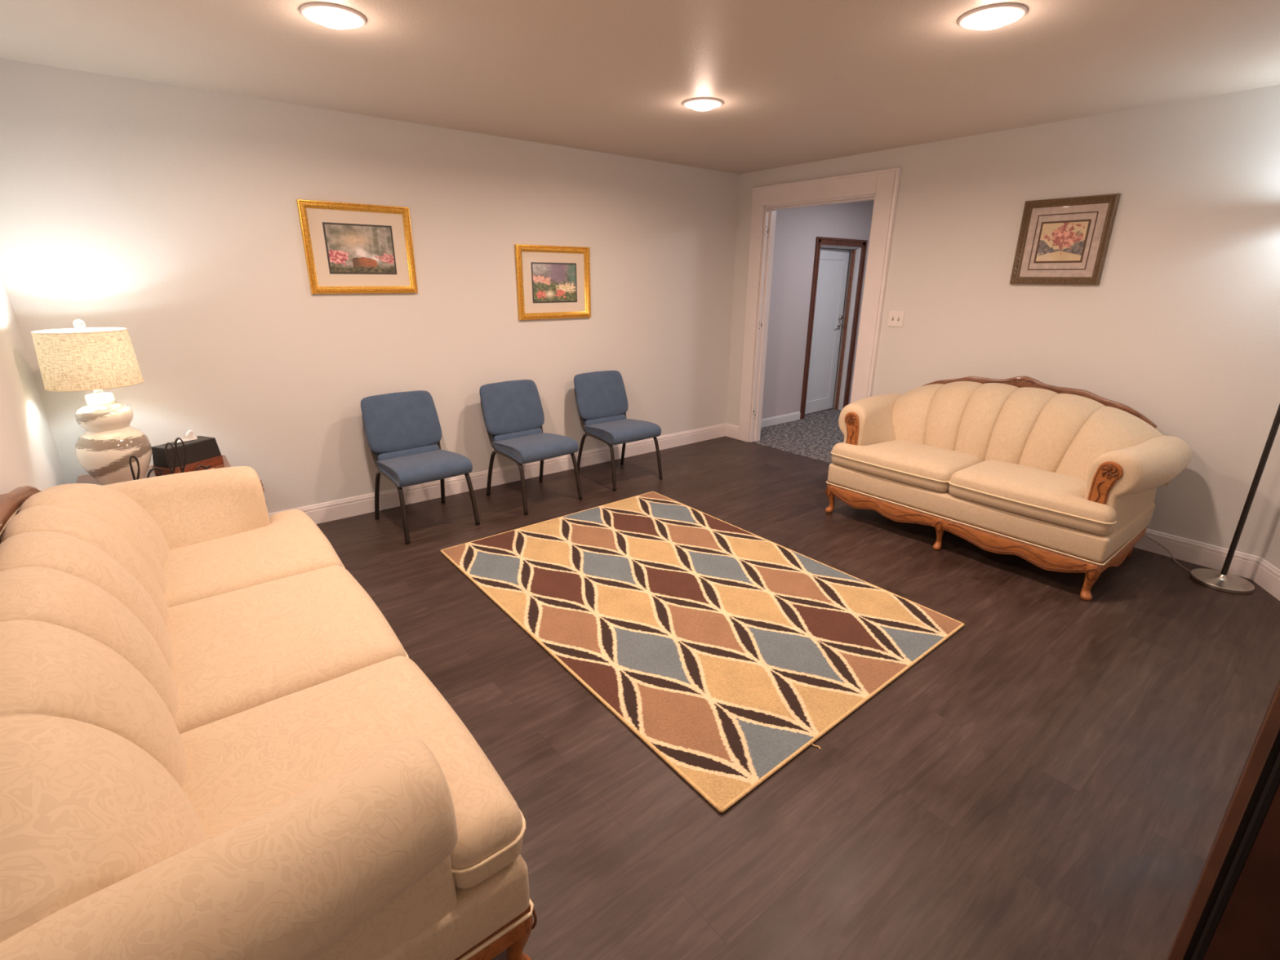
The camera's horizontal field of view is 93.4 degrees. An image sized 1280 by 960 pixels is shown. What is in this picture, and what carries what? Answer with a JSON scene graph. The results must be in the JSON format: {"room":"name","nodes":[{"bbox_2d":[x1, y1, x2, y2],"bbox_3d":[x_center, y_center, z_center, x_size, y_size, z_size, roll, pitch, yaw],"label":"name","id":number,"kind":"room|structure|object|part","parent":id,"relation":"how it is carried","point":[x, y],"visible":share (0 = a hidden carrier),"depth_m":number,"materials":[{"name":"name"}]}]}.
{"room":"waiting room","nodes":[
{"label":"waiting room","id":0,"kind":"room"},
{"bbox_2d":[0,268,67,494],"bbox_3d":[-1.539,-0.050,1.128,0.100,2.440,4.750,-14,23,-36],"label":"wall","id":1,"kind":"structure","parent":0,"point":[29,455],"depth_m":2.57,"materials":[{"name":"white paint"}]},
{"bbox_2d":[0,57,874,513],"bbox_3d":[0.126,-1.454,5.352,8.254,2.440,0.135,-14,23,-36],"label":"wall","id":2,"kind":"structure","parent":0,"point":[167,215],"depth_m":3.74,"materials":[{"name":"white paint"}]},
{"bbox_2d":[296,199,417,293],"bbox_3d":[-1.711,-1.417,3.703,0.632,0.516,0.031,-14,23,-36],"label":"framed picture","id":3,"kind":"object","parent":2,"relation":"attached to","point":[349,248],"visible":1,"depth_m":3.69,"materials":[{"name":"gold metal"}]},
{"bbox_2d":[324,223,395,272],"bbox_3d":[-1.715,-1.419,3.708,0.377,0.268,0.001,-14,23,-36],"label":"print","id":4,"kind":"object","parent":3,"relation":"attached to","point":[351,248],"depth_m":3.70},
{"bbox_2d":[268,422,726,524],"bbox_3d":[-1.046,-0.042,4.745,4.954,0.132,0.014,-14,23,-36],"label":"baseboard","id":5,"kind":"structure","parent":2,"relation":"attached to","point":[325,512],"depth_m":4.65,"materials":[{"name":"white paint"}]},
{"bbox_2d":[514,244,591,319],"bbox_3d":[-0.642,-1.497,4.576,0.634,0.526,0.031,-14,23,-36],"label":"framed picture","id":6,"kind":"object","parent":2,"relation":"attached to","point":[553,282],"visible":1,"depth_m":4.57,"materials":[{"name":"gold metal"}]},
{"bbox_2d":[532,263,576,302],"bbox_3d":[-0.646,-1.498,4.580,0.372,0.268,0.001,-14,23,-36],"label":"print","id":7,"kind":"object","parent":6,"relation":"attached to","point":[551,282],"depth_m":4.58},
{"bbox_2d":[760,411,800,427],"bbox_3d":[1.414,-0.637,6.634,1.107,0.092,0.014,-14,23,-36],"label":"baseboard","id":8,"kind":"structure","parent":2,"relation":"attached to","point":[770,421],"depth_m":6.74,"materials":[{"name":"white paint"}]},
{"bbox_2d":[800,236,867,419],"bbox_3d":[2.182,-1.743,6.999,0.940,1.967,0.174,-14,23,-36],"label":"door","id":9,"kind":"structure","parent":2,"relation":"in","point":[830,268],"depth_m":7.05,"materials":[{"name":"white wood"}]},
{"bbox_3d":[2.130,-1.708,7.039,0.735,1.850,0.036,-15,24,-39],"label":"panel","id":10,"kind":"part","parent":9,"relation":"part of","materials":[{"name":"white paint"}]},
{"bbox_3d":[2.361,-1.875,7.132,0.139,0.137,0.054,-15,24,-39],"label":"handle","id":11,"kind":"part","parent":9,"relation":"part of","materials":[{"name":"silver metal"}]},
{"bbox_2d":[0,0,1279,173],"bbox_3d":[1.563,-2.071,3.255,8.254,0.080,5.050,-14,23,-36],"label":"ceiling","id":12,"kind":"structure","parent":0,"point":[797,82],"depth_m":2.63,"materials":[{"name":"beige paint"}]},
{"bbox_2d":[299,2,366,29],"bbox_3d":[-1.114,-1.673,2.196,0.220,0.034,0.220,-14,23,-36],"label":"recessed light","id":13,"kind":"object","parent":12,"relation":"in","point":[331,15],"visible":1,"depth_m":2.16,"materials":[{"name":"white glass"}]},
{"bbox_2d":[682,97,723,111],"bbox_3d":[0.339,-2.021,3.261,0.220,0.034,0.220,-14,23,-36],"label":"recessed light","id":14,"kind":"object","parent":12,"relation":"in","point":[700,104],"visible":1,"depth_m":3.21,"materials":[{"name":"white glass"}]},
{"bbox_2d":[957,3,1027,30],"bbox_3d":[1.262,-1.647,2.166,0.220,0.034,0.220,-14,23,-36],"label":"recessed light","id":15,"kind":"object","parent":12,"relation":"in","point":[993,16],"visible":1,"depth_m":2.13,"materials":[{"name":"white glass"}]},
{"bbox_2d":[315,404,1279,959],"bbox_3d":[1.547,0.303,4.051,8.254,0.053,5.050,-14,23,-36],"label":"floor","id":16,"kind":"structure","parent":0,"point":[1056,778],"depth_m":2.06,"materials":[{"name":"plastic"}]},
{"bbox_2d":[75,455,231,484],"bbox_3d":[-2.445,0.262,3.139,0.638,0.560,0.630,-14,23,-36],"label":"end table","id":17,"kind":"object","parent":16,"relation":"on","point":[87,478],"visible":0.13,"depth_m":3.11,"materials":[{"name":"brown wood"}]},
{"bbox_2d":[30,319,152,485],"bbox_3d":[-2.553,-0.356,2.858,0.356,0.789,0.356,-14,23,-36],"label":"table lamp","id":18,"kind":"object","parent":17,"relation":"on","point":[81,357],"visible":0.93,"depth_m":2.79,"materials":[{"name":"ceramic"}]},
{"bbox_3d":[-2.551,-0.565,2.788,0.352,0.246,0.352,-14,23,-36],"label":"lamp shade","id":19,"kind":"part","parent":18,"relation":"part of","materials":[{"name":"fabric"}]},
{"bbox_2d":[91,389,106,395],"bbox_3d":[-2.552,-0.445,2.829,0.052,0.085,0.052,-14,23,-36],"label":"socket","id":20,"kind":"object","parent":18,"relation":"attached to","point":[99,392],"depth_m":2.83,"materials":[{"name":"silver metal"}]},
{"bbox_2d":[128,437,210,479],"bbox_3d":[-2.279,-0.080,2.912,0.014,0.234,0.333,15,24,38],"label":"word sign","id":21,"kind":"object","parent":17,"relation":"on","point":[182,469],"visible":0.46,"depth_m":2.92,"materials":[{"name":"black metal"}]},
{"bbox_2d":[152,455,223,475],"bbox_3d":[-2.401,-0.082,3.212,0.140,0.046,0.276,7,20,19],"label":"wooden box","id":22,"kind":"object","parent":17,"relation":"on","point":[213,461],"visible":0.52,"depth_m":3.17,"materials":[{"name":"red wood"}]},
{"bbox_2d":[151,429,221,468],"bbox_3d":[-2.402,-0.179,3.181,0.134,0.158,0.268,7,20,19],"label":"tissue box","id":23,"kind":"object","parent":22,"relation":"on","point":[197,448],"visible":0.87,"depth_m":3.16,"materials":[{"name":"black leather"}]},
{"bbox_2d":[0,466,537,959],"bbox_3d":[-1.258,0.497,1.821,0.898,0.967,2.458,-14,23,-36],"label":"sofa","id":24,"kind":"object","parent":16,"relation":"on","point":[216,744],"visible":1,"depth_m":1.22,"materials":[{"name":"beige fabric"}]},
{"bbox_3d":[-1.594,0.514,1.545,0.038,0.645,2.190,-14,23,-36],"label":"panel","id":25,"kind":"part","parent":24,"relation":"part of","materials":[{"name":"beige fabric"}]},
{"bbox_3d":[-1.587,0.218,1.449,0.040,0.206,1.987,-14,23,-36],"label":"crest rail","id":26,"kind":"part","parent":24,"relation":"part of","materials":[{"name":"brown wood"}]},
{"bbox_3d":[-1.459,0.412,1.623,0.324,0.583,2.281,-14,23,-36],"label":"backrest","id":27,"kind":"part","parent":24,"relation":"part of","materials":[{"name":"beige fabric"}]},
{"bbox_3d":[-1.964,0.248,2.548,0.685,0.518,0.381,-14,23,-36],"label":"arm","id":28,"kind":"part","parent":24,"relation":"part of"},
{"bbox_3d":[-0.666,0.773,1.008,0.685,0.518,0.381,-14,23,-36],"label":"arm","id":29,"kind":"part","parent":24,"relation":"part of"},
{"bbox_2d":[162,509,343,607],"bbox_3d":[-1.622,0.331,2.456,0.637,0.168,0.740,-14,23,-36],"label":"seat cushion","id":30,"kind":"object","parent":24,"relation":"on","point":[217,561],"depth_m":2.33,"materials":[{"name":"beige fabric"}]},
{"bbox_2d":[166,564,406,733],"bbox_3d":[-1.162,0.517,1.909,0.637,0.169,0.740,-14,23,-36],"label":"seat cushion","id":31,"kind":"object","parent":24,"relation":"on","point":[239,649],"depth_m":1.79,"materials":[{"name":"beige fabric"}]},
{"bbox_2d":[179,656,522,888],"bbox_3d":[-0.702,0.703,1.363,0.637,0.168,0.740,-14,23,-36],"label":"seat cushion","id":32,"kind":"object","parent":24,"relation":"on","point":[240,763],"depth_m":1.37,"materials":[{"name":"beige fabric"}]},
{"bbox_3d":[-1.263,0.687,1.882,0.853,0.137,2.230,-14,23,-36],"label":"frame","id":33,"kind":"part","parent":24,"relation":"part of","materials":[{"name":"beige fabric"}]},
{"bbox_3d":[-0.282,1.050,1.377,0.076,0.213,0.072,-11,22,-31],"label":"leg","id":34,"kind":"part","parent":24,"relation":"part of","materials":[{"name":"brown wood"}]},
{"bbox_2d":[360,390,479,544],"bbox_3d":[-1.422,-0.116,3.880,0.492,0.825,0.588,-15,24,-39],"label":"banquet chair","id":35,"kind":"object","parent":16,"relation":"on","point":[403,429],"visible":1,"depth_m":3.87,"materials":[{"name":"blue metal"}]},
{"bbox_3d":[-1.697,-0.278,3.829,0.067,0.430,0.161,-15,24,-39],"label":"frame","id":36,"kind":"part","parent":35,"relation":"part of","materials":[{"name":"brown metal"}]},
{"bbox_3d":[-1.723,0.107,3.956,0.123,0.349,0.030,14,23,35],"label":"leg","id":37,"kind":"part","parent":35,"relation":"part of","materials":[{"name":"brown metal"}]},
{"bbox_3d":[-1.561,-0.011,3.740,0.029,0.061,0.385,-15,24,-39],"label":"seat rail","id":38,"kind":"part","parent":35,"relation":"part of","materials":[{"name":"brown metal"}]},
{"bbox_3d":[-1.560,-0.386,3.956,0.495,0.364,0.138,-15,24,-39],"label":"backrest","id":39,"kind":"part","parent":35,"relation":"part of","materials":[{"name":"blue fabric"}]},
{"bbox_3d":[-1.425,0.217,3.639,0.030,0.343,0.092,-9,21,-27],"label":"leg","id":40,"kind":"part","parent":35,"relation":"part of","materials":[{"name":"brown metal"}]},
{"bbox_3d":[-1.386,-0.096,3.844,0.468,0.109,0.460,-15,24,-39],"label":"seat","id":41,"kind":"part","parent":35,"relation":"part of","materials":[{"name":"blue fabric"}]},
{"bbox_3d":[-1.391,-0.362,4.087,0.067,0.431,0.161,-15,24,-39],"label":"frame","id":42,"kind":"part","parent":35,"relation":"part of","materials":[{"name":"brown metal"}]},
{"bbox_3d":[-1.389,0.015,4.238,0.029,0.349,0.124,-10,21,-29],"label":"leg","id":43,"kind":"part","parent":35,"relation":"part of","materials":[{"name":"brown metal"}]},
{"bbox_3d":[-1.091,0.125,3.921,0.092,0.343,0.030,13,22,33],"label":"leg","id":44,"kind":"part","parent":35,"relation":"part of","materials":[{"name":"brown metal"}]},
{"bbox_2d":[479,379,582,515],"bbox_3d":[-0.793,-0.267,4.343,0.492,0.825,0.588,-16,24,-40],"label":"banquet chair","id":45,"kind":"object","parent":16,"relation":"on","point":[513,412],"visible":1,"depth_m":4.33,"materials":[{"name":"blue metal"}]},
{"bbox_3d":[-1.069,-0.428,4.290,0.067,0.430,0.161,-16,24,-40],"label":"frame","id":46,"kind":"part","parent":45,"relation":"part of","materials":[{"name":"brown metal"}]},
{"bbox_3d":[-1.094,-0.043,4.416,0.123,0.349,0.030,14,23,35],"label":"leg","id":47,"kind":"part","parent":45,"relation":"part of","materials":[{"name":"brown metal"}]},
{"bbox_3d":[-0.931,-0.161,4.202,0.029,0.061,0.385,-15,24,-39],"label":"seat rail","id":48,"kind":"part","parent":45,"relation":"part of","materials":[{"name":"brown metal"}]},
{"bbox_3d":[-0.933,-0.536,4.417,0.495,0.364,0.138,-16,24,-40],"label":"backrest","id":49,"kind":"part","parent":45,"relation":"part of","materials":[{"name":"blue fabric"}]},
{"bbox_3d":[-0.794,0.066,4.102,0.030,0.343,0.092,-9,21,-27],"label":"leg","id":50,"kind":"part","parent":45,"relation":"part of","materials":[{"name":"brown metal"}]},
{"bbox_3d":[-0.757,-0.247,4.307,0.468,0.109,0.460,-16,24,-40],"label":"seat","id":51,"kind":"part","parent":45,"relation":"part of","materials":[{"name":"blue fabric"}]},
{"bbox_3d":[-0.763,-0.136,4.701,0.029,0.349,0.124,-10,21,-29],"label":"leg","id":52,"kind":"part","parent":45,"relation":"part of","materials":[{"name":"brown metal"}]},
{"bbox_3d":[-0.462,-0.027,4.386,0.092,0.343,0.030,13,22,32],"label":"leg","id":53,"kind":"part","parent":45,"relation":"part of","materials":[{"name":"brown metal"}]},
{"bbox_2d":[573,370,662,491],"bbox_3d":[-0.183,-0.421,4.816,0.492,0.825,0.588,-14,23,-36],"label":"banquet chair","id":54,"kind":"object","parent":16,"relation":"on","point":[601,397],"visible":1,"depth_m":4.80,"materials":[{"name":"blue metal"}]},
{"bbox_3d":[-0.459,-0.588,4.779,0.067,0.430,0.161,-14,23,-36],"label":"frame","id":55,"kind":"part","parent":54,"relation":"part of","materials":[{"name":"brown metal"}]},
{"bbox_3d":[-0.484,-0.203,4.907,0.123,0.349,0.030,15,24,38],"label":"leg","id":56,"kind":"part","parent":54,"relation":"part of","materials":[{"name":"brown metal"}]},
{"bbox_3d":[-0.331,-0.319,4.684,0.029,0.061,0.385,-14,23,-36],"label":"seat rail","id":57,"kind":"part","parent":54,"relation":"part of","materials":[{"name":"brown metal"}]},
{"bbox_3d":[-0.314,-0.694,4.898,0.495,0.364,0.138,-14,23,-36],"label":"backrest","id":58,"kind":"part","parent":54,"relation":"part of","materials":[{"name":"blue fabric"}]},
{"bbox_3d":[-0.205,-0.088,4.575,0.030,0.343,0.092,-8,20,-24],"label":"leg","id":59,"kind":"part","parent":54,"relation":"part of","materials":[{"name":"brown metal"}]},
{"bbox_3d":[-0.150,-0.401,4.778,0.468,0.109,0.460,-14,23,-36],"label":"seat","id":60,"kind":"part","parent":54,"relation":"part of","materials":[{"name":"blue fabric"}]},
{"bbox_3d":[-0.135,-0.290,5.171,0.029,0.349,0.124,-9,21,-26],"label":"leg","id":61,"kind":"part","parent":54,"relation":"part of","materials":[{"name":"brown metal"}]},
{"bbox_3d":[0.145,-0.175,4.840,0.092,0.343,0.030,14,23,36],"label":"leg","id":62,"kind":"part","parent":54,"relation":"part of","materials":[{"name":"brown metal"}]},
{"bbox_2d":[440,491,964,813],"bbox_3d":[0.179,0.551,3.186,1.689,0.014,2.409,-14,23,-36],"label":"area rug","id":63,"kind":"object","parent":16,"relation":"on","point":[729,651],"visible":1,"depth_m":2.79,"materials":[{"name":"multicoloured carpet"}]},
{"bbox_2d":[825,376,1191,600],"bbox_3d":[2.112,-0.119,3.727,0.898,0.967,1.809,-14,23,-36],"label":"loveseat","id":64,"kind":"object","parent":16,"relation":"on","point":[1076,472],"visible":1,"depth_m":3.46,"materials":[{"name":"beige fabric"}]},
{"bbox_3d":[1.328,0.122,4.177,0.076,0.213,0.072,-11,22,-31],"label":"leg","id":65,"kind":"part","parent":64,"relation":"part of","materials":[{"name":"brown wood"}]},
{"bbox_3d":[1.418,-0.296,4.040,0.042,0.325,0.112,-14,23,-36],"label":"arm post","id":66,"kind":"part","parent":64,"relation":"part of","materials":[{"name":"brown wood"}]},
{"bbox_3d":[1.695,-0.318,4.282,0.748,0.536,0.372,-14,23,-36],"label":"arm","id":67,"kind":"part","parent":64,"relation":"part of"},
{"bbox_2d":[831,440,982,492],"bbox_3d":[1.719,-0.139,3.925,0.512,0.168,0.794,-14,23,-36],"label":"seat cushion","id":68,"kind":"object","parent":64,"relation":"on","point":[920,465],"depth_m":3.77,"materials":[{"name":"beige fabric"}]},
{"bbox_3d":[1.797,0.315,3.610,0.067,0.213,0.059,-11,22,-31],"label":"leg","id":69,"kind":"part","parent":64,"relation":"part of","materials":[{"name":"brown wood"}]},
{"bbox_3d":[2.114,0.069,3.793,0.853,0.137,1.600,-14,23,-36],"label":"frame","id":70,"kind":"part","parent":64,"relation":"part of","materials":[{"name":"beige fabric"}]},
{"bbox_3d":[2.275,-0.292,3.805,0.428,0.580,1.651,-14,23,-36],"label":"backrest","id":71,"kind":"part","parent":64,"relation":"part of","materials":[{"name":"beige fabric"}]},
{"bbox_2d":[948,459,1116,535],"bbox_3d":[2.213,0.061,3.338,0.512,0.167,0.794,-14,23,-36],"label":"seat cushion","id":72,"kind":"object","parent":64,"relation":"on","point":[1051,495],"depth_m":3.22,"materials":[{"name":"beige fabric"}]},
{"bbox_3d":[2.446,-0.562,3.857,0.040,0.206,1.408,-14,23,-36],"label":"crest rail","id":73,"kind":"part","parent":64,"relation":"part of","materials":[{"name":"brown wood"}]},
{"bbox_3d":[2.277,0.506,3.050,0.076,0.213,0.072,-17,25,-42],"label":"leg","id":74,"kind":"part","parent":64,"relation":"part of","materials":[{"name":"brown wood"}]},
{"bbox_3d":[2.302,0.061,2.990,0.042,0.325,0.112,-14,23,-36],"label":"arm post","id":75,"kind":"part","parent":64,"relation":"part of","materials":[{"name":"brown wood"}]},
{"bbox_3d":[2.594,0.045,3.215,0.748,0.536,0.372,-14,23,-36],"label":"arm","id":76,"kind":"part","parent":64,"relation":"part of"},
{"bbox_2d":[1144,534,1191,571],"bbox_3d":[2.989,0.365,3.645,0.135,0.106,0.669,-8,20,-23],"label":"power cord","id":77,"kind":"object","parent":16,"relation":"on","point":[1144,535],"visible":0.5,"depth_m":3.52,"materials":[{"name":"beige plastic"}]},
{"bbox_2d":[1166,678,1279,959],"bbox_3d":[1.594,0.558,1.250,0.920,1.250,0.458,-14,23,-36],"label":"cabinet","id":78,"kind":"object","parent":16,"relation":"on","point":[1233,912],"visible":1,"depth_m":1.15,"materials":[{"name":"brown wood"}]},
{"bbox_3d":[1.151,0.614,1.123,0.024,1.220,0.026,-14,23,-36],"label":"groove moulding","id":79,"kind":"part","parent":78,"relation":"part of","materials":[{"name":"black wood"}]},
{"bbox_3d":[1.280,0.636,0.963,0.020,1.160,0.385,-14,23,-36],"label":"panel","id":80,"kind":"part","parent":78,"relation":"part of","materials":[{"name":"brown wood"}]},
{"bbox_3d":[1.630,0.471,1.511,0.396,1.066,0.018,-14,23,-36],"label":"door","id":81,"kind":"part","parent":78,"relation":"part of","materials":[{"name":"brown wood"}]},
{"bbox_2d":[1189,403,1279,594],"bbox_3d":[3.142,-0.345,2.953,0.256,1.900,0.256,-14,23,-36],"label":"floor lamp","id":82,"kind":"object","parent":16,"relation":"on","point":[1222,580],"visible":1,"depth_m":3.16,"materials":[{"name":"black metal"}]},
{"bbox_2d":[820,247,850,404],"bbox_3d":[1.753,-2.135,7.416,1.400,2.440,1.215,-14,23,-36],"label":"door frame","id":83,"kind":"structure","parent":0,"point":[820,247],"depth_m":7.50,"materials":[{"name":"grey paint"}]},
{"bbox_2d":[726,84,1279,556],"bbox_3d":[2.185,-1.123,4.405,0.115,2.440,4.000,-14,23,-36],"label":"wall","id":84,"kind":"structure","parent":0,"point":[1180,328],"depth_m":3.47,"materials":[{"name":"white paint"}]},
{"bbox_2d":[725,423,738,439],"bbox_3d":[0.944,-0.495,6.137,0.014,0.132,0.174,-14,23,-36],"label":"baseboard","id":85,"kind":"structure","parent":84,"relation":"attached to","point":[731,431],"depth_m":6.13,"materials":[{"name":"white paint"}]},
{"bbox_2d":[737,167,901,442],"bbox_3d":[1.478,-1.340,5.248,0.158,2.306,1.393,-14,23,-36],"label":"trim","id":86,"kind":"structure","parent":84,"relation":"attached to","point":[882,186],"depth_m":4.95,"materials":[{"name":"white paint"}]},
{"bbox_3d":[1.119,-0.625,5.916,0.041,0.100,0.001,-14,23,-36],"label":"hinge plate","id":87,"kind":"part","parent":86,"relation":"part of","materials":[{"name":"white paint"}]},
{"bbox_3d":[1.125,-1.440,5.643,0.041,0.100,0.001,-14,23,-36],"label":"hinge plate","id":88,"kind":"part","parent":86,"relation":"part of","materials":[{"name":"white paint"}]},
{"bbox_3d":[1.130,-2.208,5.386,0.041,0.100,0.001,-14,23,-36],"label":"hinge plate","id":89,"kind":"part","parent":86,"relation":"part of","materials":[{"name":"white paint"}]},
{"bbox_2d":[887,311,904,327],"bbox_3d":[1.942,-1.224,4.580,0.017,0.116,0.120,-14,23,-36],"label":"light switch","id":90,"kind":"object","parent":84,"relation":"attached to","point":[895,318],"visible":1,"depth_m":4.58,"materials":[{"name":"white plastic"}]},
{"bbox_2d":[1009,193,1120,284],"bbox_3d":[2.564,-1.450,3.670,0.034,0.494,0.488,-14,23,-36],"label":"framed picture","id":91,"kind":"object","parent":84,"relation":"attached to","point":[1065,241],"visible":1,"depth_m":3.66,"materials":[{"name":"brown wood"}]},
{"bbox_2d":[1035,221,1088,261],"bbox_3d":[2.570,-1.452,3.675,0.001,0.218,0.240,-14,23,-36],"label":"print","id":92,"kind":"object","parent":91,"relation":"attached to","point":[1059,242],"depth_m":3.67},
{"bbox_2d":[1133,528,1262,578],"bbox_3d":[2.599,0.175,4.172,0.014,0.132,2.427,-14,23,-36],"label":"baseboard","id":93,"kind":"structure","parent":84,"relation":"attached to","point":[1207,555],"depth_m":3.46,"materials":[{"name":"white paint"}]},
{"bbox_2d":[1262,509,1279,569],"bbox_3d":[3.231,-0.429,2.357,0.122,2.440,1.326,7,20,18],"label":"wall","id":94,"kind":"structure","parent":0,"point":[1271,553],"depth_m":3.18,"materials":[{"name":"white paint"}]},
{"bbox_2d":[1250,557,1279,600],"bbox_3d":[3.151,0.667,2.716,0.014,0.132,1.258,6,19,18],"label":"baseboard","id":95,"kind":"structure","parent":94,"relation":"attached to","point":[1265,575],"depth_m":3.18,"materials":[{"name":"white paint"}]}
]}

